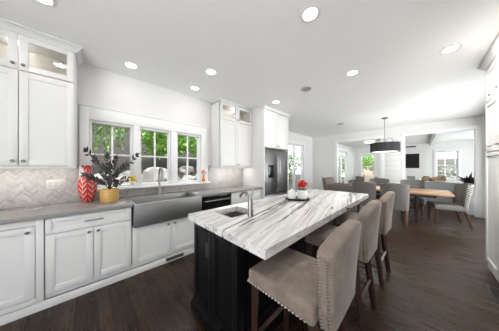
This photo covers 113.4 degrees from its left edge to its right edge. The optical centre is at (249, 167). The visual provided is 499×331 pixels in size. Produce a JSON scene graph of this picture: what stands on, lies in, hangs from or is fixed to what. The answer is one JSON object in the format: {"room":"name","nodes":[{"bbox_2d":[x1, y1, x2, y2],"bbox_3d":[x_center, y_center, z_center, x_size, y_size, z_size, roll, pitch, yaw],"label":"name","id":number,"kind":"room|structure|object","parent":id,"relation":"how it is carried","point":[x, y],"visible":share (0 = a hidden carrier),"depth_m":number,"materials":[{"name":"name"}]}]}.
{"room":"kitchen","nodes":[
{"label":"kitchen","id":0,"kind":"room"},
{"bbox_2d":[0,63,242,208],"bbox_3d":[-1.913,-0.025,2.623,6.920,2.770,0.172,0,0,-44],"label":"wall","id":1,"kind":"structure","parent":0,"point":[97,86],"depth_m":2.46,"materials":[{"name":"white paint"}]},
{"bbox_2d":[0,17,83,168],"bbox_3d":[-2.427,-0.700,1.734,0.943,1.419,0.406,0,0,-44],"label":"upper cabinet","id":2,"kind":"object","parent":1,"relation":"attached to","point":[39,74],"visible":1,"depth_m":1.72,"materials":[{"name":"white paint"}]},
{"bbox_2d":[46,179,64,188],"bbox_3d":[-2.394,0.205,2.028,0.150,0.115,0.009,0,0,-44],"label":"wall outlet","id":3,"kind":"object","parent":1,"relation":"attached to","point":[55,183],"visible":1,"depth_m":2.02,"materials":[{"name":"white plastic"}]},
{"bbox_2d":[0,247,193,325],"bbox_3d":[-1.313,1.316,2.646,3.812,0.088,0.631,0,0,-44],"label":"trim","id":4,"kind":"structure","parent":1,"relation":"attached to","point":[57,299],"depth_m":1.75,"materials":[{"name":"white paint"}]},
{"bbox_2d":[166,252,183,261],"bbox_3d":[-1.095,1.315,2.413,0.260,0.054,0.007,0,0,-44],"label":"air vent","id":5,"kind":"object","parent":4,"relation":"in","point":[182,253],"visible":1,"depth_m":2.41,"materials":[{"name":"black plastic"}]},
{"bbox_2d":[90,120,132,187],"bbox_3d":[-2.071,-0.188,2.478,0.490,0.945,0.100,0,0,-44],"label":"window","id":6,"kind":"structure","parent":1,"relation":"in","point":[117,139],"depth_m":2.47,"materials":[{"name":"clear glass"}]},
{"bbox_2d":[77,103,207,185],"bbox_3d":[-1.571,-0.282,2.831,1.930,1.135,0.032,0,0,-44],"label":"window frame","id":7,"kind":"structure","parent":1,"relation":"in","point":[86,112],"depth_m":2.62,"materials":[{"name":"white wood"}]},
{"bbox_2d":[97,181,209,190],"bbox_3d":[-1.551,0.306,2.817,1.910,0.037,0.120,0,0,-44],"label":"sill","id":8,"kind":"structure","parent":1,"relation":"attached to","point":[199,182],"depth_m":2.74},
{"bbox_2d":[140,127,169,184],"bbox_3d":[-1.659,-0.188,2.879,0.470,0.945,0.100,0,0,-44],"label":"window","id":9,"kind":"structure","parent":1,"relation":"in","point":[154,144],"depth_m":2.87,"materials":[{"name":"clear glass"}]},
{"bbox_2d":[177,133,199,182],"bbox_3d":[-1.239,-0.188,3.289,0.475,0.945,0.100,0,0,-44],"label":"window","id":10,"kind":"structure","parent":1,"relation":"in","point":[188,146],"depth_m":3.29,"materials":[{"name":"clear glass"}]},
{"bbox_2d":[211,98,252,167],"bbox_3d":[-0.380,-0.699,3.748,0.937,1.418,0.377,0,0,-44],"label":"upper cabinet","id":11,"kind":"object","parent":1,"relation":"attached to","point":[231,122],"visible":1,"depth_m":3.53,"materials":[{"name":"white paint"}]},
{"bbox_2d":[0,0,498,137],"bbox_3d":[1.307,-1.450,2.635,9.950,0.080,5.450,0,0,-44],"label":"ceiling","id":12,"kind":"structure","parent":0,"point":[261,52],"depth_m":1.94,"materials":[{"name":"paint"}]},
{"bbox_2d":[35,0,56,7],"bbox_3d":[-1.722,-1.406,1.352,0.180,0.008,0.180,0,0,-44],"label":"recessed light","id":13,"kind":"object","parent":12,"relation":"in","point":[50,3],"visible":1,"depth_m":1.40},
{"bbox_2d":[123,61,138,68],"bbox_3d":[-1.632,-1.406,2.263,0.180,0.008,0.180,0,0,-44],"label":"recessed light","id":14,"kind":"object","parent":12,"relation":"in","point":[131,65],"visible":1,"depth_m":2.26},
{"bbox_2d":[189,86,199,90],"bbox_3d":[-0.970,-1.406,2.909,0.180,0.008,0.180,0,0,-44],"label":"recessed light","id":15,"kind":"object","parent":12,"relation":"in","point":[196,88],"visible":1,"depth_m":2.92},
{"bbox_2d":[205,68,216,75],"bbox_3d":[-0.569,-1.406,2.419,0.180,0.008,0.180,0,0,-44],"label":"recessed light","id":16,"kind":"object","parent":12,"relation":"in","point":[209,71],"visible":1,"depth_m":2.40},
{"bbox_2d":[301,86,310,91],"bbox_3d":[1.014,-1.405,2.943,0.180,0.008,0.180,0,0,-44],"label":"ceiling speaker","id":17,"kind":"object","parent":12,"relation":"attached to","point":[304,89],"visible":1,"depth_m":2.95,"materials":[{"name":"white plastic"}]},
{"bbox_2d":[300,5,320,22],"bbox_3d":[0.557,-1.406,1.506,0.180,0.008,0.180,0,0,-44],"label":"recessed light","id":18,"kind":"object","parent":12,"relation":"in","point":[309,14],"visible":1,"depth_m":1.50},
{"bbox_2d":[345,69,359,75],"bbox_3d":[1.531,-1.406,2.441,0.180,0.008,0.180,0,0,-44],"label":"recessed light","id":19,"kind":"object","parent":12,"relation":"in","point":[355,71],"visible":1,"depth_m":2.43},
{"bbox_2d":[370,117,399,152],"bbox_3d":[3.837,-0.924,4.660,0.663,0.969,0.663,0,0,-44],"label":"pendant lamp","id":20,"kind":"object","parent":12,"relation":"hanging from","point":[392,146],"visible":1,"depth_m":4.47,"materials":[{"name":"grey metal"}]},
{"bbox_2d":[439,43,462,53],"bbox_3d":[2.388,-1.406,1.949,0.180,0.008,0.180,0,0,-44],"label":"recessed light","id":21,"kind":"object","parent":12,"relation":"in","point":[451,48],"visible":1,"depth_m":1.94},
{"bbox_2d":[0,198,498,330],"bbox_3d":[2.942,1.390,3.215,14.700,0.060,6.900,0,0,-44],"label":"floor","id":22,"kind":"structure","parent":0,"point":[440,274],"depth_m":1.72,"materials":[{"name":"brown wood"}]},
{"bbox_2d":[0,219,44,315],"bbox_3d":[-2.420,0.924,1.543,0.686,0.872,0.666,0,0,-44],"label":"base cabinet","id":23,"kind":"object","parent":22,"relation":"on","point":[22,244],"visible":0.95,"depth_m":1.48,"materials":[{"name":"white paint"}]},
{"bbox_2d":[0,185,262,224],"bbox_3d":[-1.300,0.466,2.634,3.814,0.040,0.664,0,0,-44],"label":"countertop","id":24,"kind":"structure","parent":23,"relation":"on","point":[28,213],"depth_m":1.83,"materials":[{"name":"grey stone"}]},
{"bbox_2d":[77,165,97,202],"bbox_3d":[-2.097,0.209,2.124,0.190,0.474,0.190,0,0,-44],"label":"vase","id":25,"kind":"object","parent":24,"relation":"on","point":[87,189],"visible":0.83,"depth_m":2.07,"materials":[{"name":"red ceramic"}]},
{"bbox_2d":[79,146,139,202],"bbox_3d":[-1.777,0.084,2.100,0.753,0.724,0.264,0,0,0],"label":"potted plant","id":26,"kind":"object","parent":24,"relation":"on","point":[109,194],"visible":0.99,"depth_m":2.09,"materials":[{"name":"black plant"}]},
{"bbox_2d":[157,167,164,193],"bbox_3d":[-1.473,0.220,2.723,0.130,0.453,0.218,0,0,-19],"label":"kitchen faucet","id":27,"kind":"object","parent":24,"relation":"on","point":[160,171],"visible":0.98,"depth_m":2.76,"materials":[{"name":"silver metal"}]},
{"bbox_2d":[127,192,201,227],"bbox_3d":[-1.288,0.602,2.533,0.906,0.293,0.565,0,0,-44],"label":"sink","id":28,"kind":"object","parent":24,"relation":"in","point":[147,210],"visible":0.8,"depth_m":2.32,"materials":[{"name":"metal"}]},
{"bbox_2d":[45,207,130,298],"bbox_3d":[-1.925,0.879,2.022,0.688,0.782,0.671,0,0,-44],"label":"base cabinet","id":29,"kind":"object","parent":22,"relation":"on","point":[85,248],"visible":0.98,"depth_m":1.76,"materials":[{"name":"white paint"}]},
{"bbox_2d":[131,217,193,267],"bbox_3d":[-1.344,1.012,2.592,0.937,0.515,0.665,0,0,-44],"label":"base cabinet","id":30,"kind":"object","parent":22,"relation":"on","point":[149,243],"visible":0.7,"depth_m":2.27,"materials":[{"name":"white paint"}]},
{"bbox_2d":[202,193,230,210],"bbox_3d":[-0.772,0.880,3.124,0.610,0.780,0.700,0,0,-44],"label":"dishwasher","id":31,"kind":"object","parent":22,"relation":"on","point":[216,201],"visible":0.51,"depth_m":2.88,"materials":[{"name":"black metal"}]},
{"bbox_2d":[231,189,260,204],"bbox_3d":[-0.247,0.879,3.657,0.874,0.782,0.671,0,0,-44],"label":"base cabinet","id":32,"kind":"object","parent":22,"relation":"on","point":[235,199],"visible":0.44,"depth_m":3.37,"materials":[{"name":"white paint"}]},
{"bbox_2d":[243,105,289,198],"bbox_3d":[0.454,-0.024,4.303,1.024,2.768,0.744,0,0,-44],"label":"tall cabinet","id":33,"kind":"object","parent":22,"relation":"on","point":[270,126],"visible":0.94,"depth_m":3.91,"materials":[{"name":"white paint"}]},
{"bbox_2d":[191,210,348,330],"bbox_3d":[0.618,0.931,2.253,2.634,0.857,0.689,0,0,-44],"label":"kitchen island","id":34,"kind":"object","parent":22,"relation":"on","point":[221,300],"visible":0.25,"depth_m":1.30,"materials":[{"name":"black paint"}]},
{"bbox_2d":[206,243,208,257],"bbox_3d":[-0.357,0.715,1.404,0.009,0.115,0.070,0,0,-44],"label":"wall outlet","id":35,"kind":"object","parent":34,"relation":"attached to","point":[207,245],"visible":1,"depth_m":1.40,"materials":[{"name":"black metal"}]},
{"bbox_2d":[188,189,368,259],"bbox_3d":[0.704,0.473,2.165,2.670,0.055,0.970,0,0,-44],"label":"island countertop","id":36,"kind":"structure","parent":34,"relation":"on","point":[277,222],"depth_m":1.44,"materials":[{"name":"stone"}]},
{"bbox_2d":[222,211,245,217],"bbox_3d":[-0.151,0.593,1.674,0.340,0.175,0.330,0,0,-44],"label":"bar sink","id":37,"kind":"object","parent":36,"relation":"in","point":[235,213],"visible":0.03,"depth_m":1.85,"materials":[{"name":"metal"}]},
{"bbox_2d":[239,189,254,216],"bbox_3d":[-0.031,0.319,1.551,0.056,0.255,0.192,0,0,-44],"label":"bar faucet","id":38,"kind":"object","parent":36,"relation":"on","point":[250,201],"visible":1,"depth_m":1.50,"materials":[{"name":"silver metal"}]},
{"bbox_2d":[286,196,309,200],"bbox_3d":[0.681,0.435,2.311,0.320,0.020,0.320,0,0,-44],"label":"serving tray","id":39,"kind":"object","parent":36,"relation":"on","point":[308,198],"visible":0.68,"depth_m":2.23,"materials":[{"name":"black plastic"}]},
{"bbox_2d":[288,188,295,198],"bbox_3d":[0.596,0.365,2.312,0.112,0.142,0.112,0,0,-44],"label":"canister","id":40,"kind":"object","parent":39,"relation":"on","point":[291,193],"visible":0.96,"depth_m":2.26,"materials":[{"name":"white ceramic"}]},
{"bbox_2d":[297,180,307,198],"bbox_3d":[0.739,0.303,2.296,0.172,0.266,0.161,0,0,-44],"label":"flower pot","id":41,"kind":"object","parent":39,"relation":"on","point":[302,193],"visible":0.99,"depth_m":2.26,"materials":[{"name":"white ceramic"}]},
{"bbox_2d":[265,149,286,197],"bbox_3d":[0.475,0.455,4.272,0.938,1.770,0.743,0,0,-44],"label":"refrigerator","id":42,"kind":"object","parent":22,"relation":"on","point":[275,160],"visible":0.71,"depth_m":3.98,"materials":[{"name":"metal"}]},
{"bbox_2d":[247,219,360,330],"bbox_3d":[0.346,0.825,1.042,0.512,1.075,0.586,0,0,-44],"label":"counter stool","id":43,"kind":"object","parent":22,"relation":"on","point":[322,289],"visible":0.99,"depth_m":0.84,"materials":[{"name":"beige fabric"}]},
{"bbox_2d":[322,177,359,207],"bbox_3d":[3.144,0.860,5.607,0.770,1.000,1.044,0,0,-44],"label":"armchair","id":44,"kind":"object","parent":22,"relation":"on","point":[328,184],"visible":0.34,"depth_m":5.50,"materials":[{"name":"beige fabric"}]},
{"bbox_2d":[305,200,381,330],"bbox_3d":[0.921,0.825,1.617,0.512,1.075,0.586,0,0,-42],"label":"counter stool","id":45,"kind":"object","parent":22,"relation":"on","point":[369,216],"visible":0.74,"depth_m":1.36,"materials":[{"name":"beige fabric"}]},
{"bbox_2d":[348,176,377,183],"bbox_3d":[6.204,0.930,8.808,0.920,0.860,1.360,0,0,-44],"label":"sofa","id":46,"kind":"object","parent":22,"relation":"on","point":[358,178],"visible":0.15,"depth_m":9.14,"materials":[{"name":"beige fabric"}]},
{"bbox_2d":[364,175,373,181],"bbox_3d":[6.351,0.600,8.700,0.192,0.415,0.420,0,0,-44],"label":"pillow","id":47,"kind":"object","parent":46,"relation":"on","point":[367,177],"visible":0.69,"depth_m":8.69,"materials":[{"name":"beige fabric"}]},
{"bbox_2d":[352,181,376,212],"bbox_3d":[3.183,0.868,4.535,0.539,0.995,0.672,0,0,44],"label":"dining chair","id":48,"kind":"object","parent":22,"relation":"on","point":[369,188],"visible":0.48,"depth_m":4.30,"materials":[{"name":"fabric"}]},
{"bbox_2d":[335,191,394,286],"bbox_3d":[1.521,0.825,2.160,0.512,1.075,0.586,0,0,-41],"label":"counter stool","id":49,"kind":"object","parent":22,"relation":"on","point":[387,200],"visible":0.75,"depth_m":1.90,"materials":[{"name":"beige fabric"}]},
{"bbox_2d":[369,178,388,198],"bbox_3d":[4.326,0.868,5.513,0.672,0.995,0.539,0,0,-44],"label":"dining chair","id":50,"kind":"object","parent":22,"relation":"on","point":[377,181],"visible":0.32,"depth_m":5.67,"materials":[{"name":"fabric"}]},
{"bbox_2d":[380,183,409,226],"bbox_3d":[3.621,0.868,4.085,0.672,0.995,0.539,0,0,-44],"label":"dining chair","id":51,"kind":"object","parent":22,"relation":"on","point":[401,200],"visible":0.69,"depth_m":3.82,"materials":[{"name":"fabric"}]},
{"bbox_2d":[400,179,424,215],"bbox_3d":[4.891,0.868,4.933,0.672,0.995,0.539,0,0,-44],"label":"dining chair","id":52,"kind":"object","parent":22,"relation":"on","point":[420,184],"visible":0.46,"depth_m":4.95,"materials":[{"name":"fabric"}]},
{"bbox_2d":[376,186,454,222],"bbox_3d":[4.186,0.979,4.574,1.060,0.757,1.830,0,0,-44],"label":"dining table","id":53,"kind":"object","parent":22,"relation":"on","point":[428,193],"visible":0.44,"depth_m":4.10,"materials":[{"name":"brown wood"}]},
{"bbox_2d":[412,181,456,203],"bbox_3d":[6.697,0.930,5.937,0.920,0.860,1.460,0,0,-44],"label":"sofa","id":54,"kind":"object","parent":22,"relation":"on","point":[449,186],"visible":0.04,"depth_m":5.56,"materials":[{"name":"grey fabric"}]},
{"bbox_2d":[421,176,446,181],"bbox_3d":[6.410,0.388,5.713,0.388,0.220,0.592,0,0,-44],"label":"throw blanket","id":55,"kind":"object","parent":54,"relation":"on","point":[424,178],"visible":0.95,"depth_m":5.58,"materials":[{"name":"beige fabric"}]},
{"bbox_2d":[427,183,473,228],"bbox_3d":[4.848,0.868,3.964,0.672,0.995,0.539,0,0,32],"label":"dining chair","id":56,"kind":"object","parent":22,"relation":"on","point":[462,192],"visible":0.99,"depth_m":3.88,"materials":[{"name":"fabric"}]},
{"bbox_2d":[457,172,473,214],"bbox_3d":[6.476,0.746,4.779,0.408,1.228,0.584,0,0,-16],"label":"potted plant","id":57,"kind":"object","parent":22,"relation":"on","point":[470,179],"visible":0.38,"depth_m":4.73,"materials":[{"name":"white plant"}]},
{"bbox_2d":[477,33,498,281],"bbox_3d":[2.903,-0.025,1.497,1.648,2.769,0.729,0,0,-44],"label":"pantry cabinet","id":58,"kind":"object","parent":22,"relation":"on","point":[489,64],"visible":1,"depth_m":2.06,"materials":[{"name":"white paint"}]},
{"bbox_2d":[486,285,498,303],"bbox_3d":[2.636,1.356,1.737,0.360,0.007,0.095,0,0,-44],"label":"floor vent","id":59,"kind":"object","parent":22,"relation":"in","point":[494,291],"visible":1,"depth_m":1.77,"materials":[{"name":"black plastic"}]},
{"bbox_2d":[289,131,312,189],"bbox_3d":[1.655,-0.025,6.470,3.800,2.770,0.360,0,0,-44],"label":"wall","id":60,"kind":"structure","parent":0,"point":[308,141],"depth_m":7.45,"materials":[{"name":"white paint"}]},
{"bbox_2d":[289,140,304,191],"bbox_3d":[1.868,0.145,6.753,1.580,2.390,0.112,0,0,-44],"label":"door","id":61,"kind":"structure","parent":60,"relation":"in","point":[295,151],"depth_m":6.80,"materials":[{"name":"clear glass"}]},
{"bbox_2d":[339,144,353,180],"bbox_3d":[4.958,0.100,8.704,3.750,2.520,0.150,0,0,-44],"label":"wall","id":62,"kind":"structure","parent":0,"point":[350,150],"depth_m":9.42,"materials":[{"name":"white paint"}]},
{"bbox_2d":[339,149,347,182],"bbox_3d":[4.718,0.205,8.413,1.980,2.270,0.112,0,0,-44],"label":"door","id":63,"kind":"structure","parent":62,"relation":"in","point":[343,156],"depth_m":8.73,"materials":[{"name":"clear glass"}]},
{"bbox_2d":[313,115,484,212],"bbox_3d":[4.831,-0.025,6.040,0.150,2.770,5.410,0,0,-44],"label":"wall","id":64,"kind":"structure","parent":0,"point":[323,147],"depth_m":6.22,"materials":[{"name":"white paint"}]},
{"bbox_2d":[335,135,383,182],"bbox_3d":[4.320,0.100,6.547,0.175,2.520,1.670,0,0,-44],"label":"trim","id":65,"kind":"structure","parent":64,"relation":"attached to","point":[337,142],"depth_m":6.72,"materials":[{"name":"white wood"}]},
{"bbox_2d":[385,136,400,183],"bbox_3d":[5.005,0.066,5.742,0.016,2.268,0.430,0,0,-44],"label":"column","id":66,"kind":"structure","parent":64,"relation":"attached to","point":[392,159],"depth_m":5.72,"materials":[{"name":"white paint"}]},
{"bbox_2d":[401,125,481,217],"bbox_3d":[5.769,0.100,5.059,0.175,2.520,1.605,0,0,-44],"label":"trim","id":67,"kind":"structure","parent":64,"relation":"attached to","point":[477,129],"depth_m":4.50,"materials":[{"name":"white wood"}]},
{"bbox_2d":[339,130,473,147],"bbox_3d":[7.054,-1.200,6.732,4.000,0.080,6.200,0,0,-44],"label":"ceiling","id":68,"kind":"structure","parent":0,"point":[460,135],"depth_m":6.79,"materials":[{"name":"paint"}]},
{"bbox_2d":[429,133,441,144],"bbox_3d":[7.215,-1.100,6.387,3.750,0.120,0.200,0,0,-44],"label":"beam","id":69,"kind":"structure","parent":68,"relation":"attached to","point":[435,137],"depth_m":6.05,"materials":[{"name":"white wood"}]},
{"bbox_2d":[354,140,473,182],"bbox_3d":[8.344,0.100,8.023,0.150,2.520,5.850,0,0,-44],"label":"wall","id":70,"kind":"structure","parent":0,"point":[425,151],"depth_m":7.77,"materials":[{"name":"white paint"}]},
{"bbox_2d":[359,153,375,176],"bbox_3d":[6.839,-0.085,9.489,0.140,1.470,0.790,0,0,-44],"label":"window","id":71,"kind":"structure","parent":70,"relation":"in","point":[368,159],"depth_m":9.50,"materials":[{"name":"clear glass"}]},
{"bbox_2d":[405,154,418,167],"bbox_3d":[8.083,-0.325,8.146,0.049,0.710,0.490,0,0,-44],"label":"television","id":72,"kind":"object","parent":70,"relation":"attached to","point":[411,160],"visible":1,"depth_m":8.13,"materials":[{"name":"black plastic"}]},
{"bbox_2d":[434,149,460,179],"bbox_3d":[8.887,-0.135,7.387,0.140,1.350,0.800,0,0,-44],"label":"window","id":73,"kind":"structure","parent":70,"relation":"in","point":[448,164],"depth_m":7.38,"materials":[{"name":"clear glass"}]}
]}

